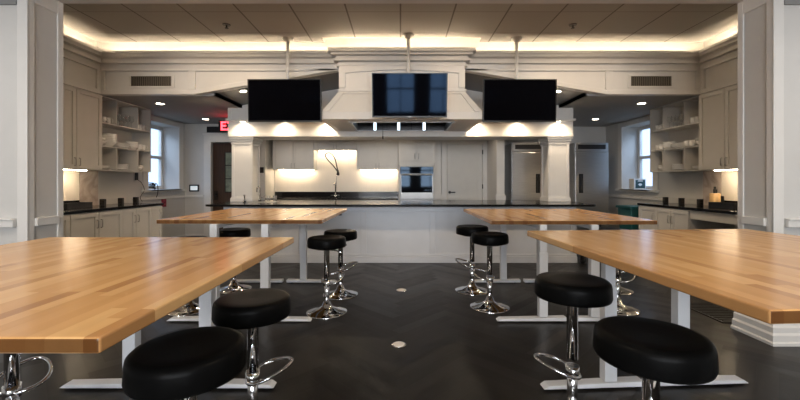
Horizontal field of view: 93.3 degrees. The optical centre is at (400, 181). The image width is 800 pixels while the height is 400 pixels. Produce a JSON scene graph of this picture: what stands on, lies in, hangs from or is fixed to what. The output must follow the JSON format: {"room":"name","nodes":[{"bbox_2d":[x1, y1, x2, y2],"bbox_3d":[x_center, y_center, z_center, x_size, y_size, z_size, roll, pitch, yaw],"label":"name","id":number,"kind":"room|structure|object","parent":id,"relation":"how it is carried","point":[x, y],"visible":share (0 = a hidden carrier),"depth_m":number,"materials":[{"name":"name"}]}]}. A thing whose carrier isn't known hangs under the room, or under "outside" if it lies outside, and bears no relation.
{"room":"teaching kitchen","nodes":[
{"label":"teaching kitchen","id":0,"kind":"room"},
{"bbox_2d":[98,106,184,236],"bbox_3d":[-4.820,-0.347,5.900,0.400,3.195,5.400,0,0,0],"label":"wall","id":1,"kind":"structure","parent":0,"point":[111,185],"depth_m":7.59,"materials":[{"name":"paint"}]},
{"bbox_2d":[63,170,78,200],"bbox_3d":[-4.604,0.048,4.350,0.027,0.424,2.100,0,0,0],"label":"backsplash","id":2,"kind":"structure","parent":1,"relation":"attached to","point":[70,177],"depth_m":5.25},
{"bbox_2d":[63,84,101,169],"bbox_3d":[-4.425,-0.705,4.970,0.391,1.078,0.860,0,0,0],"label":"upper cabinet","id":3,"kind":"object","parent":1,"relation":"attached to","point":[82,109],"visible":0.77,"depth_m":5.06,"materials":[{"name":"paint"}]},
{"bbox_2d":[79,171,97,204],"bbox_3d":[-4.604,0.093,5.570,0.027,0.514,0.330,0,0,0],"label":"marble slab","id":4,"kind":"object","parent":1,"relation":"attached to","point":[88,180],"visible":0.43,"depth_m":5.56,"materials":[{"name":"beige stone"}]},
{"bbox_2d":[87,96,150,171],"bbox_3d":[-4.452,-0.705,5.950,0.324,1.077,1.092,0,0,0],"label":"open shelving","id":5,"kind":"object","parent":1,"relation":"attached to","point":[133,115],"visible":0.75,"depth_m":6.17,"materials":[{"name":"paint"}]},
{"bbox_2d":[103,140,116,146],"bbox_3d":[-4.430,-0.580,5.722,0.230,0.085,0.228,0,0,0],"label":"bowl","id":6,"kind":"object","parent":5,"relation":"on","point":[111,143],"visible":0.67,"depth_m":5.67,"materials":[{"name":"white ceramic"}]},
{"bbox_2d":[135,173,144,200],"bbox_3d":[-4.583,0.094,6.652,0.028,0.509,0.206,0,0,10],"label":"wall phone","id":7,"kind":"object","parent":1,"relation":"attached to","point":[136,174],"visible":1,"depth_m":6.59,"materials":[{"name":"black plastic"}]},
{"bbox_2d":[149,125,162,188],"bbox_3d":[-4.970,-0.493,7.380,0.060,1.286,0.960,0,0,0],"label":"window","id":8,"kind":"structure","parent":1,"relation":"in","point":[159,157],"depth_m":7.80,"materials":[{"name":"paint"}]},
{"bbox_2d":[132,195,185,236],"bbox_3d":[-4.607,0.765,7.300,0.025,0.970,1.600,0,0,0],"label":"trim","id":9,"kind":"structure","parent":1,"relation":"attached to","point":[178,196],"depth_m":7.37,"materials":[{"name":"paint"}]},
{"bbox_2d":[142,116,185,192],"bbox_3d":[-4.765,-0.510,7.380,0.430,1.420,1.280,0,0,0],"label":"trim","id":10,"kind":"structure","parent":1,"relation":"attached to","point":[145,175],"depth_m":7.65,"materials":[{"name":"paint"}]},
{"bbox_2d":[149,182,157,196],"bbox_3d":[-4.577,0.146,6.985,0.182,0.280,0.119,0,0,0],"label":"cable coil","id":11,"kind":"object","parent":10,"relation":"on","point":[151,184],"visible":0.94,"depth_m":6.98,"materials":[{"name":"black plastic"}]},
{"bbox_2d":[185,124,605,233],"bbox_3d":[0.000,0.002,8.375,9.400,2.496,0.550,0,0,0],"label":"wall","id":12,"kind":"structure","parent":0,"point":[194,139],"depth_m":8.10,"materials":[{"name":"paint"}]},
{"bbox_2d":[189,185,198,191],"bbox_3d":[-4.420,0.130,8.091,0.210,0.150,0.016,0,0,0],"label":"tablet","id":13,"kind":"object","parent":12,"relation":"attached to","point":[192,188],"visible":1,"depth_m":8.09,"materials":[{"name":"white plastic"}]},
{"bbox_2d":[186,234,203,235],"bbox_3d":[-4.420,1.180,8.090,0.400,0.140,0.020,0,0,0],"label":"baseboard","id":14,"kind":"structure","parent":12,"relation":"attached to","point":[186,234],"depth_m":8.08,"materials":[{"name":"paint"}]},
{"bbox_2d":[186,195,203,196],"bbox_3d":[-4.420,0.305,8.088,0.400,0.050,0.025,0,0,0],"label":"trim","id":15,"kind":"structure","parent":12,"relation":"attached to","point":[186,195],"depth_m":8.07,"materials":[{"name":"paint"}]},
{"bbox_2d":[207,127,218,132],"bbox_3d":[-3.920,-1.123,8.085,0.440,0.125,0.030,0,0,0],"label":"air vent","id":16,"kind":"object","parent":12,"relation":"in","point":[209,129],"visible":0.56,"depth_m":8.07,"materials":[{"name":"black plastic"}]},
{"bbox_2d":[202,133,229,236],"bbox_3d":[-3.610,0.105,8.072,1.220,2.290,0.055,0,0,0],"label":"trim","id":17,"kind":"structure","parent":12,"relation":"attached to","point":[208,137],"depth_m":8.06,"materials":[{"name":"paint"}]},
{"bbox_2d":[213,143,231,228],"bbox_3d":[-3.610,0.205,8.155,0.880,2.090,0.110,0,0,0],"label":"door","id":18,"kind":"structure","parent":12,"relation":"in","point":[222,152],"depth_m":8.16,"materials":[{"name":"brown wood"}]},
{"bbox_2d":[273,140,316,169],"bbox_3d":[-2.315,-0.757,8.305,0.890,0.974,0.381,0,0,0],"label":"upper cabinet","id":19,"kind":"object","parent":12,"relation":"attached to","point":[287,154],"visible":0.65,"depth_m":8.16,"materials":[{"name":"paint"}]},
{"bbox_2d":[314,140,356,150],"bbox_3d":[-1.407,-0.967,8.305,0.925,0.554,0.381,0,0,0],"label":"upper cabinet","id":20,"kind":"object","parent":12,"relation":"attached to","point":[319,145],"visible":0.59,"depth_m":8.16,"materials":[{"name":"paint"}]},
{"bbox_2d":[275,151,397,191],"bbox_3d":[-1.433,-0.234,8.492,2.775,0.907,0.013,0,0,0],"label":"backsplash","id":21,"kind":"structure","parent":12,"relation":"attached to","point":[350,179],"depth_m":8.49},
{"bbox_2d":[357,140,397,169],"bbox_3d":[-0.495,-0.757,8.305,0.900,0.974,0.381,0,0,0],"label":"upper cabinet","id":22,"kind":"object","parent":12,"relation":"attached to","point":[371,154],"visible":0.59,"depth_m":8.16,"materials":[{"name":"paint"}]},
{"bbox_2d":[435,140,441,199],"bbox_3d":[0.815,0.002,8.422,0.190,2.496,0.155,0,0,0],"label":"trim","id":23,"kind":"structure","parent":12,"relation":"attached to","point":[438,196],"depth_m":8.36,"materials":[{"name":"paint"}]},
{"bbox_2d":[441,140,486,199],"bbox_3d":[1.440,0.120,8.473,1.080,2.260,0.055,0,0,0],"label":"trim","id":24,"kind":"structure","parent":12,"relation":"attached to","point":[444,143],"depth_m":8.46,"materials":[{"name":"paint"}]},
{"bbox_2d":[447,144,482,199],"bbox_3d":[1.448,0.198,8.452,0.805,2.085,0.097,0,0,0],"label":"door","id":25,"kind":"structure","parent":12,"relation":"in","point":[464,161],"depth_m":8.46,"materials":[{"name":"paint"}]},
{"bbox_2d":[487,140,505,199],"bbox_3d":[2.020,0.002,8.050,0.200,2.496,0.900,0,0,0],"label":"trim","id":26,"kind":"structure","parent":12,"relation":"attached to","point":[495,148],"depth_m":7.63,"materials":[{"name":"paint"}]},
{"bbox_2d":[0,254,799,399],"bbox_3d":[0.000,1.300,2.200,10.600,0.100,13.600,0,0,0],"label":"floor","id":27,"kind":"structure","parent":0,"point":[453,350],"depth_m":2.80,"materials":[{"name":"black tile"}]},
{"bbox_2d":[0,353,53,399],"bbox_3d":[-1.800,0.898,1.752,0.390,0.703,0.393,0,0,-17],"label":"bar stool","id":28,"kind":"object","parent":27,"relation":"on","point":[11,389],"visible":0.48,"depth_m":1.74,"materials":[{"name":"silver metal"}]},
{"bbox_2d":[63,214,69,236],"bbox_3d":[-4.280,0.819,4.115,0.671,0.862,0.860,0,0,0],"label":"base cabinet","id":29,"kind":"object","parent":27,"relation":"on","point":[66,218],"visible":0.12,"depth_m":4.50,"materials":[{"name":"paint"}]},
{"bbox_2d":[68,209,122,236],"bbox_3d":[-4.280,0.819,4.980,0.671,0.862,0.860,0,0,0],"label":"base cabinet","id":30,"kind":"object","parent":27,"relation":"on","point":[109,223],"visible":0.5,"depth_m":4.96,"materials":[{"name":"paint"}]},
{"bbox_2d":[121,205,162,236],"bbox_3d":[-4.280,0.819,5.860,0.671,0.862,0.900,0,0,0],"label":"base cabinet","id":31,"kind":"object","parent":27,"relation":"on","point":[140,221],"visible":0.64,"depth_m":5.84,"materials":[{"name":"paint"}]},
{"bbox_2d":[63,203,163,214],"bbox_3d":[-4.290,0.368,4.805,0.650,0.036,3.050,0,0,0],"label":"countertop","id":32,"kind":"structure","parent":31,"relation":"on","point":[95,208],"depth_m":5.28,"materials":[{"name":"black stone"}]},
{"bbox_2d":[63,202,92,208],"bbox_3d":[-4.420,0.315,5.100,0.200,0.070,0.400,0,0,0],"label":"tray","id":33,"kind":"object","parent":32,"relation":"on","point":[71,205],"visible":0.76,"depth_m":5.08,"materials":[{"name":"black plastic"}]},
{"bbox_2d":[99,199,105,205],"bbox_3d":[-4.400,0.300,5.585,0.072,0.100,0.044,0,0,0],"label":"outlet box","id":34,"kind":"object","parent":32,"relation":"on","point":[102,202],"visible":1,"depth_m":5.57,"materials":[{"name":"black plastic"}]},
{"bbox_2d":[98,198,125,204],"bbox_3d":[-4.604,0.307,6.035,0.027,0.085,0.590,0,0,0],"label":"backsplash ledge","id":35,"kind":"object","parent":32,"relation":"on","point":[114,200],"visible":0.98,"depth_m":6.02,"materials":[{"name":"paint"}]},
{"bbox_2d":[118,198,123,203],"bbox_3d":[-4.400,0.300,5.945,0.072,0.100,0.044,0,0,0],"label":"outlet box","id":36,"kind":"object","parent":32,"relation":"on","point":[120,200],"visible":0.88,"depth_m":5.92,"materials":[{"name":"black plastic"}]},
{"bbox_2d":[133,197,138,202],"bbox_3d":[-4.400,0.300,6.280,0.072,0.100,0.044,0,0,0],"label":"outlet box","id":37,"kind":"object","parent":32,"relation":"on","point":[135,199],"visible":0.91,"depth_m":6.26,"materials":[{"name":"black plastic"}]},
{"bbox_2d":[0,237,293,388],"bbox_3d":[-1.403,0.794,1.577,1.500,0.912,1.515,0,0,0],"label":"work table","id":38,"kind":"object","parent":27,"relation":"on","point":[58,294],"visible":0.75,"depth_m":1.35,"materials":[{"name":"brown wood"}]},
{"bbox_2d":[122,326,246,399],"bbox_3d":[-0.718,0.901,1.285,0.393,0.698,0.390,0,0,0],"label":"bar stool","id":39,"kind":"object","parent":27,"relation":"on","point":[185,364],"visible":1,"depth_m":1.18,"materials":[{"name":"black leather"}]},
{"bbox_2d":[167,236,206,316],"bbox_3d":[-2.082,0.898,3.701,0.393,0.703,0.390,0,0,31],"label":"bar stool","id":40,"kind":"object","parent":27,"relation":"on","point":[191,308],"visible":0.17,"depth_m":3.60,"materials":[{"name":"silver metal"}]},
{"bbox_2d":[219,227,251,293],"bbox_3d":[-1.942,0.898,4.400,0.393,0.703,0.390,0,0,14],"label":"bar stool","id":41,"kind":"object","parent":27,"relation":"on","point":[234,286],"visible":0.48,"depth_m":4.32,"materials":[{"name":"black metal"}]},
{"bbox_2d":[156,208,346,321],"bbox_3d":[-1.450,0.795,4.130,1.500,0.909,1.550,0,0,0],"label":"work table","id":42,"kind":"object","parent":27,"relation":"on","point":[268,218],"visible":0.71,"depth_m":3.73,"materials":[{"name":"brown wood"}]},
{"bbox_2d":[211,288,293,399],"bbox_3d":[-0.733,0.911,1.880,0.393,0.678,0.390,0,0,-6],"label":"bar stool","id":43,"kind":"object","parent":27,"relation":"on","point":[249,309],"visible":0.99,"depth_m":1.81,"materials":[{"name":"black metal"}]},
{"bbox_2d":[260,140,274,199],"bbox_3d":[-2.910,0.003,8.195,0.160,2.494,0.590,0,0,0],"label":"filler panel","id":44,"kind":"object","parent":27,"relation":"on","point":[267,179],"visible":0.29,"depth_m":8.04,"materials":[{"name":"paint"}]},
{"bbox_2d":[306,235,346,319],"bbox_3d":[-0.706,0.888,3.626,0.390,0.723,0.393,0,0,38],"label":"bar stool","id":45,"kind":"object","parent":27,"relation":"on","point":[326,243],"visible":0.99,"depth_m":3.57,"materials":[{"name":"silver metal"}]},
{"bbox_2d":[323,229,357,299],"bbox_3d":[-0.663,0.893,4.191,0.393,0.713,0.390,0,0,-17],"label":"bar stool","id":46,"kind":"object","parent":27,"relation":"on","point":[340,293],"visible":0.73,"depth_m":4.13,"materials":[{"name":"silver metal"}]},
{"bbox_2d":[391,341,405,347],"bbox_3d":[-0.012,1.246,2.900,0.116,0.007,0.116,0,0,0],"label":"disc","id":47,"kind":"object","parent":27,"relation":"on","point":[398,344],"visible":1,"depth_m":2.89,"materials":[{"name":"silver metal"}]},
{"bbox_2d":[205,200,595,262],"bbox_3d":[0.000,0.789,6.300,5.860,0.921,1.440,0,0,0],"label":"kitchen island","id":48,"kind":"object","parent":27,"relation":"on","point":[388,231],"visible":0.58,"depth_m":5.86,"materials":[{"name":"paint"}]},
{"bbox_2d":[205,200,595,206],"bbox_3d":[0.000,0.349,6.300,5.860,0.032,1.440,0,0,0],"label":"island countertop","id":49,"kind":"structure","parent":48,"relation":"on","point":[282,203],"depth_m":5.85,"materials":[{"name":"black stone"}]},
{"bbox_2d":[228,137,262,201],"bbox_3d":[-2.685,-0.215,6.571,0.430,1.095,0.438,0,0,0],"label":"square post","id":50,"kind":"object","parent":49,"relation":"on","point":[245,150],"visible":0.98,"depth_m":6.40,"materials":[{"name":"paint"}]},
{"bbox_2d":[256,186,264,200],"bbox_3d":[-2.388,0.199,6.437,0.116,0.269,0.178,0,0,0],"label":"sink faucet","id":51,"kind":"object","parent":49,"relation":"on","point":[257,187],"visible":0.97,"depth_m":6.48,"materials":[{"name":"silver metal"}]},
{"bbox_2d":[538,137,572,201],"bbox_3d":[2.685,-0.215,6.571,0.430,1.095,0.438,0,0,0],"label":"square post","id":52,"kind":"object","parent":49,"relation":"on","point":[554,150],"visible":1,"depth_m":6.40,"materials":[{"name":"paint"}]},
{"bbox_2d":[399,140,434,199],"bbox_3d":[0.340,0.003,8.177,0.760,2.494,0.626,0,0,0],"label":"tall cabinet","id":53,"kind":"object","parent":27,"relation":"on","point":[412,153],"visible":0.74,"depth_m":7.90,"materials":[{"name":"paint"}]},
{"bbox_2d":[400,167,432,199],"bbox_3d":[0.340,0.153,8.136,0.690,0.943,0.629,0,0,0],"label":"oven","id":54,"kind":"object","parent":53,"relation":"in","point":[416,183],"visible":0.87,"depth_m":7.87,"materials":[{"name":"metal"}]},
{"bbox_2d":[455,224,487,295],"bbox_3d":[0.821,0.876,4.341,0.393,0.747,0.390,0,0,23],"label":"bar stool","id":55,"kind":"object","parent":27,"relation":"on","point":[471,289],"visible":0.9,"depth_m":4.29,"materials":[{"name":"silver metal"}]},
{"bbox_2d":[470,231,509,313],"bbox_3d":[0.889,0.881,3.771,0.390,0.738,0.393,0,0,-44],"label":"bar stool","id":56,"kind":"object","parent":27,"relation":"on","point":[489,239],"visible":1,"depth_m":3.71,"materials":[{"name":"silver metal"}]},
{"bbox_2d":[505,143,540,199],"bbox_3d":[2.685,0.214,8.158,0.710,2.069,0.645,0,0,0],"label":"refrigerator","id":57,"kind":"object","parent":27,"relation":"on","point":[522,160],"visible":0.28,"depth_m":7.87,"materials":[{"name":"metal"}]},
{"bbox_2d":[463,209,656,321],"bbox_3d":[1.565,0.798,4.128,1.500,0.903,1.545,0,0,0],"label":"work table","id":58,"kind":"object","parent":27,"relation":"on","point":[536,218],"visible":0.66,"depth_m":3.50,"materials":[{"name":"brown wood"}]},
{"bbox_2d":[533,271,612,399],"bbox_3d":[0.880,0.873,1.940,0.393,0.755,0.390,0,0,-3],"label":"bar stool","id":59,"kind":"object","parent":27,"relation":"on","point":[573,290],"visible":1,"depth_m":1.89,"materials":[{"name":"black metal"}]},
{"bbox_2d":[580,255,585,262],"bbox_3d":[2.800,1.185,5.800,0.070,0.129,0.110,0,0,0],"label":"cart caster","id":60,"kind":"object","parent":27,"relation":"on","point":[582,258],"visible":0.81,"depth_m":5.77,"materials":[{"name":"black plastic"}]},
{"bbox_2d":[569,143,607,229],"bbox_3d":[3.990,0.214,8.158,0.700,2.069,0.645,0,0,0],"label":"refrigerator","id":61,"kind":"object","parent":27,"relation":"on","point":[588,162],"visible":0.48,"depth_m":7.87,"materials":[{"name":"metal"}]},
{"bbox_2d":[599,228,633,294],"bbox_3d":[2.472,0.898,4.360,0.393,0.703,0.390,0,0,-11],"label":"bar stool","id":62,"kind":"object","parent":27,"relation":"on","point":[623,290],"visible":0.19,"depth_m":4.29,"materials":[{"name":"silver metal"}]},
{"bbox_2d":[616,205,639,229],"bbox_3d":[4.260,0.838,6.750,0.580,0.825,0.460,0,0,0],"label":"waste bin","id":63,"kind":"object","parent":27,"relation":"on","point":[625,210],"visible":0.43,"depth_m":6.62,"materials":[{"name":"teal plastic"}]},
{"bbox_2d":[616,268,640,315],"bbox_3d":[2.132,0.898,3.711,0.393,0.703,0.390,0,0,-23],"label":"bar stool","id":64,"kind":"object","parent":27,"relation":"on","point":[622,309],"visible":0.31,"depth_m":3.65,"materials":[{"name":"silver metal"}]},
{"bbox_2d":[639,205,656,229],"bbox_3d":[4.280,0.819,6.105,0.671,0.862,0.410,0,0,0],"label":"base cabinet","id":65,"kind":"object","parent":27,"relation":"on","point":[645,212],"visible":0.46,"depth_m":6.10,"materials":[{"name":"paint"}]},
{"bbox_2d":[593,316,718,399],"bbox_3d":[0.883,0.889,1.335,0.393,0.721,0.390,0,0,0],"label":"bar stool","id":66,"kind":"object","parent":27,"relation":"on","point":[656,351],"visible":1,"depth_m":1.24,"materials":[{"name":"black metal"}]},
{"bbox_2d":[527,229,799,389],"bbox_3d":[1.611,0.782,1.729,1.500,0.936,1.527,0,0,-3],"label":"work table","id":67,"kind":"object","parent":27,"relation":"on","point":[755,274],"visible":0.76,"depth_m":1.66,"materials":[{"name":"brown wood"}]},
{"bbox_2d":[655,207,733,229],"bbox_3d":[4.280,0.819,5.560,0.671,0.862,0.680,0,0,0],"label":"base cabinet","id":68,"kind":"object","parent":27,"relation":"on","point":[667,218],"visible":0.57,"depth_m":5.40,"materials":[{"name":"paint"}]},
{"bbox_2d":[690,302,733,322],"bbox_3d":[3.020,1.244,3.620,0.340,0.011,0.560,0,0,0],"label":"floor vent","id":69,"kind":"object","parent":27,"relation":"in","point":[718,313],"visible":0.68,"depth_m":3.62,"materials":[{"name":"black metal"}]},
{"bbox_2d":[690,210,737,224],"bbox_3d":[4.300,0.819,4.258,0.600,0.862,1.915,0,0,0],"label":"apron panel","id":70,"kind":"object","parent":27,"relation":"on","point":[697,215],"visible":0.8,"depth_m":4.81,"materials":[{"name":"paint"}]},
{"bbox_2d":[637,203,737,214],"bbox_3d":[4.290,0.368,4.805,0.650,0.036,3.050,0,0,0],"label":"countertop","id":71,"kind":"structure","parent":70,"relation":"on","point":[705,208],"depth_m":5.29,"materials":[{"name":"black stone"}]},
{"bbox_2d":[678,198,684,203],"bbox_3d":[4.400,0.300,5.914,0.072,0.100,0.044,0,0,0],"label":"outlet box","id":72,"kind":"object","parent":71,"relation":"on","point":[680,200],"visible":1,"depth_m":5.89,"materials":[{"name":"black plastic"}]},
{"bbox_2d":[675,198,696,204],"bbox_3d":[4.604,0.307,6.035,0.027,0.085,0.590,0,0,0],"label":"backsplash ledge","id":73,"kind":"object","parent":71,"relation":"on","point":[687,201],"visible":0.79,"depth_m":6.00,"materials":[{"name":"paint"}]},
{"bbox_2d":[697,199,702,205],"bbox_3d":[4.400,0.300,5.548,0.072,0.100,0.044,0,0,0],"label":"outlet box","id":74,"kind":"object","parent":71,"relation":"on","point":[699,201],"visible":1,"depth_m":5.53,"materials":[{"name":"black plastic"}]},
{"bbox_2d":[709,187,720,201],"bbox_3d":[4.460,0.207,5.360,0.128,0.285,0.128,0,0,0],"label":"knife block","id":75,"kind":"object","parent":71,"relation":"on","point":[713,197],"visible":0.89,"depth_m":5.32,"materials":[{"name":"brown wood"}]},
{"bbox_2d":[708,202,737,208],"bbox_3d":[4.420,0.315,5.100,0.200,0.070,0.400,0,0,0],"label":"tray","id":76,"kind":"object","parent":71,"relation":"on","point":[729,205],"visible":0.76,"depth_m":5.08,"materials":[{"name":"black plastic"}]},
{"bbox_3d":[-1.422,0.812,8.165,2.755,0.875,0.661,0,0,0],"label":"base cabinet","id":77,"kind":"object","parent":27,"relation":"on","visible":0},
{"bbox_2d":[265,197,397,199],"bbox_3d":[-1.433,0.355,8.180,2.775,0.035,0.630,0,0,0],"label":"countertop","id":78,"kind":"structure","parent":77,"relation":"on","point":[271,198],"depth_m":7.87,"materials":[{"name":"black stone"}]},
{"bbox_2d":[325,152,339,196],"bbox_3d":[-1.490,-0.161,8.357,0.327,0.998,0.228,0,0,40],"label":"faucet","id":79,"kind":"object","parent":78,"relation":"on","point":[337,170],"visible":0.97,"depth_m":8.35,"materials":[{"name":"silver metal"}]},
{"bbox_2d":[275,192,397,196],"bbox_3d":[-1.433,0.279,8.486,2.775,0.117,0.023,0,0,0],"label":"stone upstand","id":80,"kind":"object","parent":78,"relation":"on","point":[277,194],"visible":0.86,"depth_m":8.47,"materials":[{"name":"black stone"}]},
{"bbox_2d":[0,0,799,244],"bbox_3d":[0.000,-0.430,3.085,10.000,3.360,0.310,0,0,0],"label":"wall","id":81,"kind":"structure","parent":0,"point":[45,20],"depth_m":3.04,"materials":[{"name":"paint"}]},
{"bbox_2d":[0,0,16,4],"bbox_3d":[-3.983,-1.393,2.922,2.033,0.042,0.015,0,0,0],"label":"trim","id":82,"kind":"structure","parent":81,"relation":"attached to","point":[2,2],"depth_m":2.92,"materials":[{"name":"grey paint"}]},
{"bbox_2d":[0,0,62,241],"bbox_3d":[-3.918,-0.140,2.918,2.150,2.780,0.339,0,0,-8],"label":"trim","id":83,"kind":"structure","parent":81,"relation":"attached to","point":[26,221],"depth_m":2.95,"materials":[{"name":"paint"}]},
{"bbox_2d":[730,312,799,346],"bbox_3d":[3.915,1.167,3.055,2.170,0.165,0.370,0,0,0],"label":"baseboard","id":84,"kind":"structure","parent":81,"relation":"attached to","point":[775,335],"depth_m":2.92,"materials":[{"name":"paint"}]},
{"bbox_2d":[738,0,799,233],"bbox_3d":[3.935,-0.140,3.062,2.130,2.780,0.355,0,0,0],"label":"trim","id":85,"kind":"structure","parent":81,"relation":"attached to","point":[774,221],"depth_m":2.95,"materials":[{"name":"paint"}]},
{"bbox_2d":[784,0,799,4],"bbox_3d":[3.983,-1.393,2.922,2.033,0.042,0.015,0,0,0],"label":"trim","id":86,"kind":"structure","parent":81,"relation":"attached to","point":[786,2],"depth_m":2.92,"materials":[{"name":"grey paint"}]},
{"bbox_2d":[63,4,737,41],"bbox_3d":[0.000,-1.955,0.325,10.600,0.020,9.850,0,0,0],"label":"ceiling","id":87,"kind":"structure","parent":0,"point":[98,22],"depth_m":4.61,"materials":[{"name":"paint"}]},
{"bbox_2d":[247,36,321,121],"bbox_3d":[-1.535,-1.372,5.089,0.970,1.147,0.213,0,0,0],"label":"television","id":88,"kind":"object","parent":87,"relation":"hanging from","point":[269,100],"visible":1,"depth_m":5.00,"materials":[{"name":"black plastic"}]},
{"bbox_2d":[372,33,447,116],"bbox_3d":[0.118,-1.391,4.945,0.970,1.107,0.260,0,0,0],"label":"television","id":89,"kind":"object","parent":87,"relation":"hanging from","point":[408,94],"visible":1,"depth_m":4.86,"materials":[{"name":"black plastic"}]},
{"bbox_2d":[482,36,556,121],"bbox_3d":[1.580,-1.372,5.089,0.970,1.147,0.213,0,0,0],"label":"television","id":90,"kind":"object","parent":87,"relation":"hanging from","point":[504,100],"visible":1,"depth_m":5.00,"materials":[{"name":"black plastic"}]},
{"bbox_2d":[105,93,695,126],"bbox_3d":[0.000,-1.276,7.040,9.400,0.060,3.120,0,0,0],"label":"ceiling","id":91,"kind":"structure","parent":0,"point":[610,110],"depth_m":6.32,"materials":[{"name":"paint"}]},
{"bbox_2d":[218,120,227,132],"bbox_3d":[-3.240,-1.103,7.317,0.560,0.286,0.045,0,0,0],"label":"exit sign","id":92,"kind":"object","parent":91,"relation":"hanging from","point":[222,124],"visible":0.39,"depth_m":7.30,"materials":[{"name":"red plastic"}]},
{"bbox_2d":[228,89,572,139],"bbox_3d":[0.000,-1.252,6.600,5.800,0.978,0.500,0,0,0],"label":"beam","id":93,"kind":"structure","parent":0,"point":[327,96],"depth_m":6.35,"materials":[{"name":"paint"}]},
{"bbox_2d":[225,109,575,136],"bbox_3d":[0.000,-0.995,6.300,5.800,0.463,0.100,0,0,0],"label":"trim","id":94,"kind":"structure","parent":93,"relation":"attached to","point":[229,110],"depth_m":6.33,"materials":[{"name":"paint"}]},
{"bbox_2d":[63,58,737,95],"bbox_3d":[0.000,-1.513,4.360,8.660,0.534,2.240,0,0,0],"label":"wall","id":95,"kind":"structure","parent":0,"point":[72,71],"depth_m":5.40,"materials":[{"name":"paint"}]},
{"bbox_2d":[127,74,174,87],"bbox_3d":[-3.560,-1.440,5.393,0.670,0.196,0.014,0,0,0],"label":"air vent","id":96,"kind":"object","parent":95,"relation":"in","point":[133,80],"visible":1,"depth_m":5.39,"materials":[{"name":"metal"}]},
{"bbox_2d":[63,33,737,68],"bbox_3d":[0.000,-1.722,4.335,8.620,0.225,2.170,0,0,0],"label":"trim","id":97,"kind":"structure","parent":95,"relation":"attached to","point":[74,48],"depth_m":5.32,"materials":[{"name":"paint"}]},
{"bbox_2d":[63,26,737,49],"bbox_3d":[0.000,-1.920,4.420,9.240,0.380,2.360,0,0,0],"label":"trim","id":98,"kind":"structure","parent":95,"relation":"attached to","point":[328,42],"depth_m":5.54,"materials":[{"name":"paint"}]},
{"bbox_2d":[63,55,737,94],"bbox_3d":[0.000,-1.454,4.350,8.580,0.416,2.100,0,0,0],"label":"trim","id":99,"kind":"structure","parent":95,"relation":"attached to","point":[100,74],"depth_m":5.37,"materials":[{"name":"paint"}]},
{"bbox_2d":[628,74,674,87],"bbox_3d":[3.580,-1.440,5.393,0.670,0.196,0.014,0,0,0],"label":"air vent","id":100,"kind":"object","parent":95,"relation":"in","point":[634,80],"visible":1,"depth_m":5.39,"materials":[{"name":"metal"}]},
{"bbox_2d":[217,72,586,107],"bbox_3d":[0.000,-1.520,5.950,5.400,0.549,0.940,0,0,0],"label":"vault","id":101,"kind":"object","parent":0,"point":[473,82],"visible":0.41,"depth_m":5.81,"materials":[{"name":"paint"}]},
{"bbox_2d":[322,47,481,130],"bbox_3d":[0.020,-1.340,5.728,2.220,0.990,1.245,0,0,0],"label":"range hood","id":102,"kind":"object","parent":101,"relation":"hanging from","point":[350,109],"visible":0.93,"depth_m":5.23,"materials":[{"name":"paint"}]},
{"bbox_2d":[606,106,737,228],"bbox_3d":[4.820,-0.347,5.900,0.400,3.195,5.400,0,0,0],"label":"wall","id":103,"kind":"structure","parent":0,"point":[672,185],"depth_m":7.86,"materials":[{"name":"paint"}]},
{"bbox_2d":[615,116,658,192],"bbox_3d":[4.765,-0.510,7.380,0.430,1.420,1.280,0,0,0],"label":"trim","id":104,"kind":"structure","parent":103,"relation":"attached to","point":[655,175],"depth_m":7.62,"materials":[{"name":"paint"}]},
{"bbox_2d":[629,179,645,188],"bbox_3d":[4.780,0.039,7.617,0.260,0.210,0.145,0,0,-7],"label":"carton","id":105,"kind":"object","parent":104,"relation":"on","point":[633,183],"visible":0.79,"depth_m":7.55,"materials":[{"name":"white cardboard"}]},
{"bbox_2d":[608,195,668,200],"bbox_3d":[4.607,0.765,7.500,0.025,0.970,2.000,0,0,0],"label":"trim","id":106,"kind":"structure","parent":103,"relation":"attached to","point":[617,196],"depth_m":7.32,"materials":[{"name":"paint"}]},
{"bbox_2d":[638,125,651,188],"bbox_3d":[4.970,-0.493,7.380,0.060,1.286,0.960,0,0,0],"label":"window","id":107,"kind":"structure","parent":103,"relation":"in","point":[641,157],"depth_m":7.80,"materials":[{"name":"paint"}]},
{"bbox_2d":[650,96,713,171],"bbox_3d":[4.452,-0.705,5.950,0.324,1.077,1.092,0,0,0],"label":"open shelving","id":108,"kind":"object","parent":103,"relation":"attached to","point":[688,156],"visible":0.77,"depth_m":6.17,"materials":[{"name":"paint"}]},
{"bbox_2d":[689,140,695,145],"bbox_3d":[4.379,-0.583,5.665,0.100,0.090,0.080,0,0,-32],"label":"mug","id":109,"kind":"object","parent":108,"relation":"on","point":[691,142],"visible":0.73,"depth_m":5.63,"materials":[{"name":"white ceramic"}]},
{"bbox_2d":[703,171,721,204],"bbox_3d":[4.604,0.093,5.570,0.027,0.514,0.330,0,0,0],"label":"backsplash","id":110,"kind":"structure","parent":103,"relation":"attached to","point":[711,179],"depth_m":5.59,"materials":[{"name":"beige stone"}]},
{"bbox_2d":[699,84,737,169],"bbox_3d":[4.425,-0.705,4.970,0.391,1.078,0.860,0,0,0],"label":"upper cabinet","id":111,"kind":"object","parent":103,"relation":"attached to","point":[718,109],"visible":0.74,"depth_m":5.06,"materials":[{"name":"paint"}]},
{"bbox_2d":[722,170,737,200],"bbox_3d":[4.604,0.048,4.350,0.027,0.424,2.100,0,0,0],"label":"backsplash","id":112,"kind":"structure","parent":103,"relation":"attached to","point":[729,177],"depth_m":5.25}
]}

